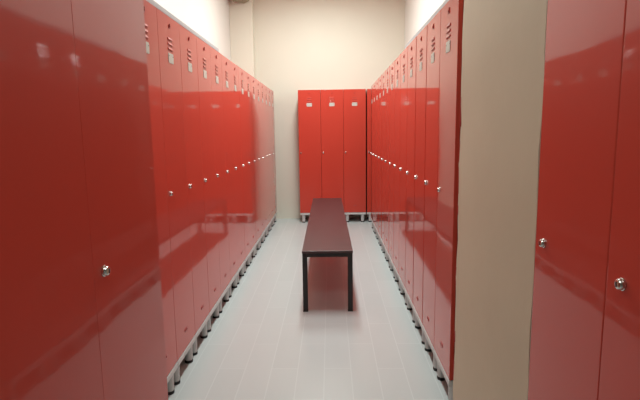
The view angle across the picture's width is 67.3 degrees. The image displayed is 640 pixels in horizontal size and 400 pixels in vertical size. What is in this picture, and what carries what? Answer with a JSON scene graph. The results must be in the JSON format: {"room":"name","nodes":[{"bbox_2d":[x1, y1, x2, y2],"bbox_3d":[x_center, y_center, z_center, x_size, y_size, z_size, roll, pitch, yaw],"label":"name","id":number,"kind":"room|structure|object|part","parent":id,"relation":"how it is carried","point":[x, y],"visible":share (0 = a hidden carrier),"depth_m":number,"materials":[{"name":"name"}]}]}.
{"room":"locker room","nodes":[
{"label":"locker room","id":0,"kind":"room"},
{"bbox_2d":[154,0,230,60],"bbox_3d":[-1.423,-0.412,0.532,0.100,3.280,13.110,-1,8,1],"label":"wall","id":1,"kind":"structure","parent":0,"point":[210,19],"depth_m":5.48,"materials":[{"name":"white paint"}]},
{"bbox_2d":[229,0,255,78],"bbox_3d":[-1.082,-1.326,6.931,0.318,3.280,0.170,-1,8,1],"label":"wall","id":2,"kind":"structure","parent":0,"point":[241,15],"depth_m":6.71,"materials":[{"name":"beige paint"}]},
{"bbox_2d":[233,0,248,2],"bbox_3d":[-1.077,-2.813,6.522,0.180,0.220,0.150,-7,10,-36],"label":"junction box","id":3,"kind":"object","parent":2,"relation":"attached to","point":[239,1],"visible":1,"depth_m":6.54,"materials":[{"name":"beige paint"}]},
{"bbox_2d":[168,218,447,399],"bbox_3d":[-0.122,1.247,0.741,2.655,0.100,13.310,-1,8,1],"label":"floor","id":4,"kind":"structure","parent":0,"point":[262,345],"depth_m":3.04,"materials":[{"name":"grey tile"}]},
{"bbox_2d":[0,0,103,399],"bbox_3d":[-0.712,0.254,0.814,0.520,1.862,0.372,-1,8,1],"label":"locker","id":5,"kind":"object","parent":4,"relation":"on","point":[50,348],"visible":1,"depth_m":0.81,"materials":[{"name":"red metal"}]},
{"bbox_2d":[71,0,167,399],"bbox_3d":[-0.705,0.202,1.182,0.520,1.862,0.372,-1,8,1],"label":"locker","id":6,"kind":"object","parent":4,"relation":"on","point":[110,39],"visible":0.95,"depth_m":1.12,"materials":[{"name":"red metal"}]},
{"bbox_2d":[143,0,177,394],"bbox_3d":[-0.985,0.066,2.170,0.520,1.862,0.327,-1,8,1],"label":"locker","id":7,"kind":"object","parent":4,"relation":"on","point":[150,15],"visible":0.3,"depth_m":2.23,"materials":[{"name":"red metal"}]},
{"bbox_3d":[-0.754,0.906,2.403,0.052,0.098,0.052,-1,8,1],"label":"leg","id":8,"kind":"part","parent":7,"relation":"part of","materials":[{"name":"grey metal"}]},
{"bbox_3d":[-0.979,0.863,2.283,0.509,0.028,0.327,-1,8,1],"label":"frame","id":9,"kind":"part","parent":7,"relation":"part of","materials":[{"name":"grey metal"}]},
{"bbox_2d":[146,0,218,51],"bbox_3d":[-0.975,-0.958,2.664,0.465,0.026,1.597,-1,8,1],"label":"board","id":10,"kind":"object","parent":7,"relation":"on","point":[152,2],"visible":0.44,"depth_m":2.56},
{"bbox_2d":[156,8,195,384],"bbox_3d":[-0.979,0.019,2.496,0.520,1.862,0.327,-1,8,1],"label":"locker","id":11,"kind":"object","parent":4,"relation":"on","point":[168,29],"visible":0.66,"depth_m":2.47,"materials":[{"name":"red metal"}]},
{"bbox_3d":[-0.753,0.892,2.497,0.052,0.098,0.052,-1,8,1],"label":"leg","id":12,"kind":"part","parent":11,"relation":"part of","materials":[{"name":"grey metal"}]},
{"bbox_3d":[-0.973,0.816,2.610,0.509,0.028,0.327,-1,8,1],"label":"frame","id":13,"kind":"part","parent":11,"relation":"part of","materials":[{"name":"grey metal"}]},
{"bbox_3d":[-0.748,0.859,2.730,0.052,0.098,0.052,-1,8,1],"label":"leg","id":14,"kind":"part","parent":11,"relation":"part of","materials":[{"name":"grey metal"}]},
{"bbox_2d":[179,24,209,355],"bbox_3d":[-0.972,-0.027,2.823,0.520,1.862,0.327,-1,8,1],"label":"locker","id":15,"kind":"object","parent":4,"relation":"on","point":[188,48],"visible":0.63,"depth_m":2.79,"materials":[{"name":"red metal"}]},
{"bbox_3d":[-0.746,0.846,2.824,0.052,0.098,0.052,-1,8,1],"label":"leg","id":16,"kind":"part","parent":15,"relation":"part of","materials":[{"name":"grey metal"}]},
{"bbox_3d":[-0.966,0.770,2.936,0.509,0.028,0.327,-1,8,1],"label":"frame","id":17,"kind":"part","parent":15,"relation":"part of","materials":[{"name":"grey metal"}]},
{"bbox_3d":[-0.741,0.813,3.056,0.052,0.098,0.052,-1,8,1],"label":"leg","id":18,"kind":"part","parent":15,"relation":"part of","materials":[{"name":"grey metal"}]},
{"bbox_2d":[196,36,220,331],"bbox_3d":[-0.965,-0.074,3.149,0.520,1.862,0.327,-1,8,1],"label":"locker","id":19,"kind":"object","parent":4,"relation":"on","point":[203,49],"visible":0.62,"depth_m":3.12,"materials":[{"name":"red metal"}]},
{"bbox_3d":[-0.739,0.799,3.150,0.052,0.098,0.052,-1,8,1],"label":"leg","id":20,"kind":"part","parent":19,"relation":"part of","materials":[{"name":"grey metal"}]},
{"bbox_3d":[-0.959,0.723,3.263,0.509,0.028,0.327,-1,8,1],"label":"frame","id":21,"kind":"part","parent":19,"relation":"part of","materials":[{"name":"grey metal"}]},
{"bbox_3d":[-0.734,0.766,3.383,0.052,0.098,0.052,-1,8,1],"label":"leg","id":22,"kind":"part","parent":19,"relation":"part of","materials":[{"name":"grey metal"}]},
{"bbox_2d":[210,47,230,312],"bbox_3d":[-0.959,-0.120,3.476,0.519,1.862,0.327,-1,8,1],"label":"locker","id":23,"kind":"object","parent":4,"relation":"on","point":[215,56],"visible":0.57,"depth_m":3.45,"materials":[{"name":"red metal"}]},
{"bbox_3d":[-0.728,0.720,3.710,0.052,0.098,0.052,-1,8,1],"label":"leg","id":24,"kind":"part","parent":23,"relation":"part of","materials":[{"name":"grey metal"}]},
{"bbox_3d":[-0.952,0.677,3.589,0.509,0.028,0.327,-1,8,1],"label":"frame","id":25,"kind":"part","parent":23,"relation":"part of","materials":[{"name":"grey metal"}]},
{"bbox_2d":[221,54,238,297],"bbox_3d":[-0.952,-0.167,3.803,0.520,1.862,0.327,-1,8,1],"label":"locker","id":26,"kind":"object","parent":4,"relation":"on","point":[226,67],"visible":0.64,"depth_m":3.78,"materials":[{"name":"red metal"}]},
{"bbox_3d":[-0.721,0.673,4.036,0.052,0.098,0.052,-1,8,1],"label":"leg","id":27,"kind":"part","parent":26,"relation":"part of","materials":[{"name":"grey metal"}]},
{"bbox_3d":[-0.946,0.630,3.916,0.509,0.028,0.327,-1,8,1],"label":"frame","id":28,"kind":"part","parent":26,"relation":"part of","materials":[{"name":"grey metal"}]},
{"bbox_2d":[230,61,245,284],"bbox_3d":[-0.945,-0.213,4.129,0.519,1.862,0.327,-1,8,1],"label":"locker","id":29,"kind":"object","parent":4,"relation":"on","point":[234,68],"visible":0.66,"depth_m":4.11,"materials":[{"name":"red metal"}]},
{"bbox_3d":[-0.939,0.584,4.243,0.509,0.028,0.327,-1,8,1],"label":"frame","id":30,"kind":"part","parent":29,"relation":"part of","materials":[{"name":"grey metal"}]},
{"bbox_2d":[238,66,250,272],"bbox_3d":[-0.938,-0.260,4.456,0.520,1.862,0.327,-1,8,1],"label":"locker","id":31,"kind":"object","parent":4,"relation":"on","point":[241,73],"visible":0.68,"depth_m":4.44,"materials":[{"name":"red metal"}]},
{"bbox_2d":[245,71,256,263],"bbox_3d":[-0.932,-0.306,4.783,0.519,1.862,0.327,-1,8,1],"label":"locker","id":32,"kind":"object","parent":4,"relation":"on","point":[247,76],"visible":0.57,"depth_m":4.77,"materials":[{"name":"red metal"}]},
{"bbox_2d":[251,76,260,254],"bbox_3d":[-0.924,-0.353,5.109,0.520,1.862,0.327,-1,8,1],"label":"locker","id":33,"kind":"object","parent":4,"relation":"on","point":[253,80],"visible":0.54,"depth_m":5.09,"materials":[{"name":"red metal"}]},
{"bbox_2d":[256,79,264,247],"bbox_3d":[-0.918,-0.399,5.436,0.520,1.862,0.327,-1,8,1],"label":"locker","id":34,"kind":"object","parent":4,"relation":"on","point":[258,95],"visible":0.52,"depth_m":5.42,"materials":[{"name":"red metal"}]},
{"bbox_2d":[260,82,267,240],"bbox_3d":[-0.911,-0.446,5.763,0.519,1.862,0.327,-1,8,1],"label":"locker","id":35,"kind":"object","parent":4,"relation":"on","point":[261,84],"visible":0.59,"depth_m":5.74,"materials":[{"name":"red metal"}]},
{"bbox_2d":[264,85,271,234],"bbox_3d":[-0.905,-0.492,6.089,0.519,1.862,0.327,-1,8,1],"label":"locker","id":36,"kind":"object","parent":4,"relation":"on","point":[265,87],"visible":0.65,"depth_m":6.08,"materials":[{"name":"red metal"}]},
{"bbox_2d":[268,88,273,229],"bbox_3d":[-0.898,-0.539,6.416,0.519,1.862,0.327,-1,8,1],"label":"locker","id":37,"kind":"object","parent":4,"relation":"on","point":[269,90],"visible":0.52,"depth_m":6.40,"materials":[{"name":"red metal"}]},
{"bbox_2d":[271,90,276,224],"bbox_3d":[-0.891,-0.585,6.742,0.520,1.862,0.327,-1,8,1],"label":"locker","id":38,"kind":"object","parent":4,"relation":"on","point":[272,92],"visible":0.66,"depth_m":6.73,"materials":[{"name":"red metal"}]},
{"bbox_2d":[298,90,321,222],"bbox_3d":[-0.135,-0.620,6.909,0.310,1.862,0.355,-1,8,1],"label":"locker","id":39,"kind":"object","parent":4,"relation":"on","point":[309,101],"visible":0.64,"depth_m":6.73,"materials":[{"name":"red metal"}]},
{"bbox_2d":[302,198,352,311],"bbox_3d":[0.075,0.391,4.791,0.362,0.450,2.742,-1,8,1],"label":"bench","id":40,"kind":"object","parent":4,"relation":"on","point":[327,233],"visible":1,"depth_m":3.81,"materials":[{"name":"brown wood"}]},
{"bbox_3d":[-0.106,0.603,3.462,0.035,0.398,0.035,-1,8,1],"label":"leg","id":41,"kind":"part","parent":40,"relation":"part of","materials":[{"name":"black metal"}]},
{"bbox_3d":[0.072,0.177,4.761,0.362,0.018,2.742,-1,8,1],"label":"seat","id":42,"kind":"part","parent":40,"relation":"part of","materials":[{"name":"brown wood"}]},
{"bbox_3d":[0.072,0.208,4.765,0.358,0.044,2.734,-1,8,1],"label":"frame","id":43,"kind":"part","parent":40,"relation":"part of","materials":[{"name":"black metal"}]},
{"bbox_3d":[0.217,0.599,3.457,0.035,0.398,0.035,-1,8,1],"label":"leg","id":44,"kind":"part","parent":40,"relation":"part of","materials":[{"name":"black metal"}]},
{"bbox_2d":[320,89,343,207],"bbox_3d":[0.178,-0.624,6.902,0.310,1.862,0.355,-1,8,1],"label":"locker","id":45,"kind":"object","parent":4,"relation":"on","point":[332,156],"visible":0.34,"depth_m":6.71,"materials":[{"name":"red metal"}]},
{"bbox_2d":[343,89,365,221],"bbox_3d":[0.491,-0.627,6.896,0.310,1.862,0.354,-1,8,1],"label":"locker","id":46,"kind":"object","parent":4,"relation":"on","point":[354,100],"visible":0.93,"depth_m":6.72,"materials":[{"name":"red metal"}]},
{"bbox_3d":[0.503,0.169,7.014,0.310,0.028,0.344,-1,8,1],"label":"frame","id":47,"kind":"part","parent":46,"relation":"part of","materials":[{"name":"grey metal"}]},
{"bbox_2d":[366,89,371,221],"bbox_3d":[0.819,-0.631,6.892,0.310,1.862,0.355,-1,8,1],"label":"locker","id":48,"kind":"object","parent":4,"relation":"on","point":[368,91],"visible":0.35,"depth_m":6.75,"materials":[{"name":"red metal"}]},
{"bbox_3d":[0.815,-0.680,6.729,0.310,1.716,0.019,-1,8,1],"label":"door","id":49,"kind":"part","parent":48,"relation":"part of","materials":[{"name":"red paint"}]},
{"bbox_2d":[370,85,373,231],"bbox_3d":[0.916,-0.531,6.180,0.520,1.862,0.327,-1,8,1],"label":"locker","id":50,"kind":"object","parent":4,"relation":"on","point":[371,153],"visible":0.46,"depth_m":6.18,"materials":[{"name":"red metal"}]},
{"bbox_3d":[0.678,-0.599,6.176,0.019,1.716,0.327,-1,8,1],"label":"door","id":51,"kind":"part","parent":50,"relation":"part of","materials":[{"name":"red paint"}]},
{"bbox_2d":[372,81,376,237],"bbox_3d":[0.909,-0.485,5.854,0.520,1.862,0.327,-1,8,1],"label":"locker","id":52,"kind":"object","parent":4,"relation":"on","point":[374,84],"visible":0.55,"depth_m":5.83,"materials":[{"name":"red metal"}]},
{"bbox_3d":[0.671,-0.553,5.849,0.019,1.716,0.327,-1,8,1],"label":"door","id":53,"kind":"part","parent":52,"relation":"part of","materials":[{"name":"red paint"}]},
{"bbox_2d":[375,78,378,243],"bbox_3d":[0.903,-0.439,5.527,0.519,1.862,0.327,-1,8,1],"label":"locker","id":54,"kind":"object","parent":4,"relation":"on","point":[377,80],"visible":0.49,"depth_m":5.50,"materials":[{"name":"red metal"}]},
{"bbox_3d":[0.664,-0.506,5.522,0.019,1.716,0.327,-1,8,1],"label":"door","id":55,"kind":"part","parent":54,"relation":"part of","materials":[{"name":"red paint"}]},
{"bbox_2d":[378,75,382,250],"bbox_3d":[0.896,-0.392,5.200,0.519,1.862,0.327,-1,8,1],"label":"locker","id":56,"kind":"object","parent":4,"relation":"on","point":[380,77],"visible":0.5,"depth_m":5.18,"materials":[{"name":"red metal"}]},
{"bbox_2d":[381,70,385,258],"bbox_3d":[0.890,-0.346,4.874,0.519,1.862,0.327,-1,8,1],"label":"locker","id":57,"kind":"object","parent":4,"relation":"on","point":[384,73],"visible":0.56,"depth_m":4.86,"materials":[{"name":"red metal"}]},
{"bbox_2d":[384,66,389,267],"bbox_3d":[0.882,-0.299,4.547,0.520,1.862,0.327,-1,8,1],"label":"locker","id":58,"kind":"object","parent":4,"relation":"on","point":[387,97],"visible":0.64,"depth_m":4.53,"materials":[{"name":"red metal"}]},
{"bbox_2d":[388,60,394,278],"bbox_3d":[0.876,-0.253,4.220,0.519,1.862,0.327,-1,8,1],"label":"locker","id":59,"kind":"object","parent":4,"relation":"on","point":[392,66],"visible":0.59,"depth_m":4.21,"materials":[{"name":"red metal"}]},
{"bbox_2d":[393,54,400,290],"bbox_3d":[0.869,-0.206,3.894,0.519,1.862,0.327,-1,8,1],"label":"locker","id":60,"kind":"object","parent":4,"relation":"on","point":[396,165],"visible":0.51,"depth_m":3.88,"materials":[{"name":"red metal"}]},
{"bbox_2d":[398,46,407,304],"bbox_3d":[0.862,-0.160,3.567,0.520,1.862,0.327,-1,8,1],"label":"locker","id":61,"kind":"object","parent":4,"relation":"on","point":[404,55],"visible":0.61,"depth_m":3.55,"materials":[{"name":"red metal"}]},
{"bbox_3d":[0.879,0.637,3.680,0.509,0.028,0.327,-1,8,1],"label":"frame","id":62,"kind":"part","parent":61,"relation":"part of","materials":[{"name":"grey metal"}]},
{"bbox_2d":[405,36,416,322],"bbox_3d":[0.855,-0.113,3.240,0.520,1.862,0.327,-1,8,1],"label":"locker","id":63,"kind":"object","parent":4,"relation":"on","point":[411,81],"visible":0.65,"depth_m":3.22,"materials":[{"name":"red metal"}]},
{"bbox_3d":[0.872,0.684,3.354,0.509,0.028,0.327,-1,8,1],"label":"frame","id":64,"kind":"part","parent":63,"relation":"part of","materials":[{"name":"grey metal"}]},
{"bbox_2d":[412,25,426,344],"bbox_3d":[0.849,-0.067,2.914,0.519,1.862,0.327,-1,8,1],"label":"locker","id":65,"kind":"object","parent":4,"relation":"on","point":[421,50],"visible":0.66,"depth_m":2.89,"materials":[{"name":"red metal"}]},
{"bbox_3d":[0.647,0.779,3.157,0.052,0.098,0.052,-1,8,1],"label":"leg","id":66,"kind":"part","parent":65,"relation":"part of","materials":[{"name":"grey metal"}]},
{"bbox_3d":[0.865,0.730,3.027,0.509,0.028,0.327,-1,8,1],"label":"frame","id":67,"kind":"part","parent":65,"relation":"part of","materials":[{"name":"grey metal"}]},
{"bbox_2d":[422,10,440,370],"bbox_3d":[0.842,-0.020,2.587,0.519,1.862,0.327,-1,8,1],"label":"locker","id":68,"kind":"object","parent":4,"relation":"on","point":[434,26],"visible":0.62,"depth_m":2.56,"materials":[{"name":"red metal"}]},
{"bbox_3d":[0.640,0.825,2.830,0.052,0.098,0.052,-1,8,1],"label":"leg","id":69,"kind":"part","parent":68,"relation":"part of","materials":[{"name":"grey metal"}]},
{"bbox_3d":[0.859,0.777,2.700,0.509,0.028,0.327,-1,8,1],"label":"frame","id":70,"kind":"part","parent":68,"relation":"part of","materials":[{"name":"grey metal"}]},
{"bbox_3d":[0.636,0.858,2.598,0.052,0.098,0.052,-1,8,1],"label":"leg","id":71,"kind":"part","parent":68,"relation":"part of","materials":[{"name":"grey metal"}]},
{"bbox_2d":[434,0,463,399],"bbox_3d":[0.835,0.026,2.261,0.520,1.862,0.327,-1,8,1],"label":"locker","id":72,"kind":"object","parent":4,"relation":"on","point":[452,11],"visible":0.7,"depth_m":2.20,"materials":[{"name":"red metal"}]},
{"bbox_2d":[405,0,448,47],"bbox_3d":[0.827,-0.991,2.714,0.465,0.026,1.514,-1,8,1],"label":"board","id":73,"kind":"object","parent":72,"relation":"on","point":[445,1],"visible":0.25,"depth_m":2.62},
{"bbox_3d":[0.634,0.872,2.504,0.052,0.098,0.052,-1,8,1],"label":"leg","id":74,"kind":"part","parent":72,"relation":"part of","materials":[{"name":"grey metal"}]},
{"bbox_3d":[0.852,0.823,2.374,0.509,0.028,0.327,-1,8,1],"label":"frame","id":75,"kind":"part","parent":72,"relation":"part of","materials":[{"name":"grey metal"}]},
{"bbox_3d":[0.629,0.905,2.271,0.052,0.098,0.052,-1,8,1],"label":"leg","id":76,"kind":"part","parent":72,"relation":"part of","materials":[{"name":"grey metal"}]},
{"bbox_2d":[453,0,547,399],"bbox_3d":[0.834,-0.590,1.558,0.538,3.280,0.772,-1,8,1],"label":"wall pier","id":77,"kind":"object","parent":4,"relation":"on","point":[504,41],"visible":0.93,"depth_m":1.55,"materials":[{"name":"beige paint"}]},
{"bbox_2d":[453,97,460,379],"bbox_3d":[0.589,0.191,2.061,0.006,1.240,0.008,-1,8,1],"label":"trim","id":78,"kind":"structure","parent":77,"relation":"attached to","point":[460,97],"depth_m":2.02,"materials":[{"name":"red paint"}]},
{"bbox_2d":[528,0,626,399],"bbox_3d":[0.810,0.191,1.105,0.519,1.862,0.329,-1,8,1],"label":"locker","id":79,"kind":"object","parent":4,"relation":"on","point":[584,48],"visible":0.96,"depth_m":1.05,"materials":[{"name":"red metal"}]},
{"bbox_2d":[598,0,639,399],"bbox_3d":[0.803,0.237,0.778,0.520,1.862,0.329,-1,8,1],"label":"locker","id":80,"kind":"object","parent":4,"relation":"on","point":[620,358],"visible":1,"depth_m":0.87,"materials":[{"name":"red metal"}]},
{"bbox_2d":[253,0,404,218],"bbox_3d":[-0.011,-1.357,7.041,2.655,3.280,0.100,-1,8,1],"label":"wall","id":81,"kind":"structure","parent":0,"point":[300,44],"depth_m":6.88,"materials":[{"name":"beige paint"}]},
{"bbox_2d":[404,0,444,48],"bbox_3d":[1.131,-0.440,0.475,0.100,3.280,13.110,-1,8,1],"label":"wall","id":82,"kind":"structure","parent":0,"point":[417,12],"depth_m":5.87,"materials":[{"name":"white paint"}]}
]}

